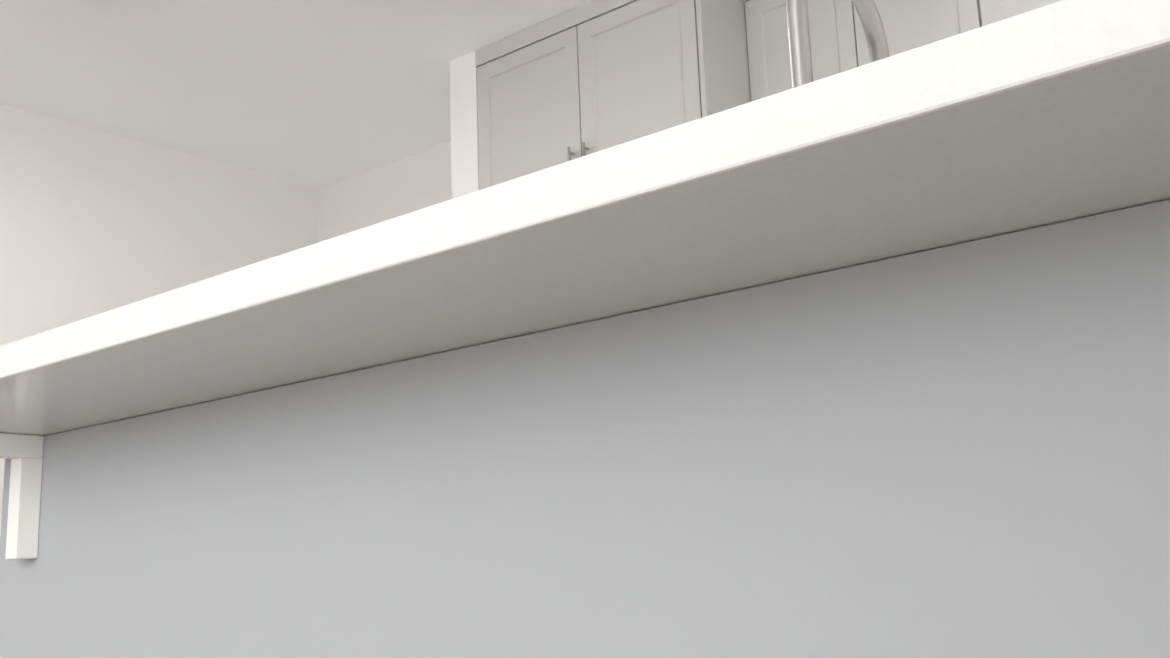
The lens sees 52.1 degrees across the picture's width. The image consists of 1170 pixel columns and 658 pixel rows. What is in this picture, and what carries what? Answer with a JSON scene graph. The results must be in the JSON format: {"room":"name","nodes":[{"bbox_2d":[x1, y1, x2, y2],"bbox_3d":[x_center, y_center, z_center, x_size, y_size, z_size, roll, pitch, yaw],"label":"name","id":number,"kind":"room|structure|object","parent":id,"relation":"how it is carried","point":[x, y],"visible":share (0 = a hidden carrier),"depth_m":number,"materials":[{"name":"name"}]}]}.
{"room":"kitchen","nodes":[
{"label":"kitchen","id":0,"kind":"room"},
{"bbox_2d":[0,104,318,532],"bbox_3d":[-2.202,0.428,5.255,0.120,2.700,2.420,-12,-15,39],"label":"wall","id":1,"kind":"structure","parent":0,"point":[93,222],"depth_m":5.45,"materials":[{"name":"white paint"}]},
{"bbox_2d":[0,0,591,188],"bbox_3d":[-3.749,-1.310,3.481,12.300,0.100,9.700,-12,-15,39],"label":"ceiling","id":2,"kind":"structure","parent":0,"point":[318,94],"depth_m":4.89,"materials":[{"name":"white paint"}]},
{"bbox_2d":[318,141,451,242],"bbox_3d":[0.760,0.152,4.441,5.740,2.700,0.120,-12,-15,39],"label":"wall","id":3,"kind":"structure","parent":0,"point":[411,183],"depth_m":6.02,"materials":[{"name":"white paint"}]},
{"bbox_2d":[475,0,701,189],"bbox_3d":[0.169,-0.808,4.601,1.056,0.707,0.652,-12,-15,39],"label":"upper cabinet","id":4,"kind":"object","parent":3,"relation":"attached to","point":[590,77],"visible":0.56,"depth_m":4.38,"materials":[{"name":"grey paint"}]},
{"bbox_2d":[743,0,981,101],"bbox_3d":[1.007,-0.677,4.041,0.836,1.247,0.372,-12,-15,39],"label":"upper cabinet","id":5,"kind":"object","parent":3,"relation":"attached to","point":[838,42],"visible":0.06,"depth_m":4.03,"materials":[{"name":"grey paint"}]},
{"bbox_2d":[980,0,1061,25],"bbox_3d":[1.638,-1.046,3.562,0.836,0.762,0.372,-12,-15,39],"label":"upper cabinet","id":6,"kind":"object","parent":3,"relation":"attached to","point":[993,11],"visible":0.02,"depth_m":3.66,"materials":[{"name":"grey paint"}]},
{"bbox_2d":[450,51,478,198],"bbox_3d":[-0.245,0.262,4.795,0.150,2.700,0.620,-12,-15,39],"label":"wall","id":7,"kind":"structure","parent":0,"point":[464,131],"depth_m":4.77,"materials":[{"name":"white paint"}]},
{"bbox_3d":[-3.649,1.432,2.919,12.300,0.100,9.700,-12,-15,39],"label":"floor","id":8,"kind":"structure","parent":0,"visible":0},
{"bbox_2d":[0,199,1169,657],"bbox_3d":[0.231,0.469,1.353,2.517,0.880,1.020,-12,-15,39],"label":"kitchen island base","id":9,"kind":"object","parent":8,"relation":"on","point":[958,451],"visible":1,"depth_m":1.08,"materials":[{"name":"grey paint"}]},
{"bbox_2d":[0,0,1169,435],"bbox_3d":[0.187,0.015,1.423,2.528,0.040,1.170,-12,-15,39],"label":"countertop","id":10,"kind":"structure","parent":9,"relation":"on","point":[1056,112],"depth_m":0.87,"materials":[{"name":"white stone"}]},
{"bbox_2d":[786,0,889,87],"bbox_3d":[0.320,-0.241,1.320,0.123,0.409,0.244,-12,-15,39],"label":"faucet","id":11,"kind":"object","parent":10,"relation":"on","point":[801,70],"visible":0.17,"depth_m":1.28,"materials":[{"name":"silver metal"}]},
{"bbox_2d":[695,0,750,117],"bbox_3d":[0.626,0.084,4.074,0.020,2.697,0.618,-12,-15,39],"label":"panel","id":12,"kind":"object","parent":8,"relation":"on","point":[723,56],"depth_m":4.13,"materials":[{"name":"grey paint"}]}
]}

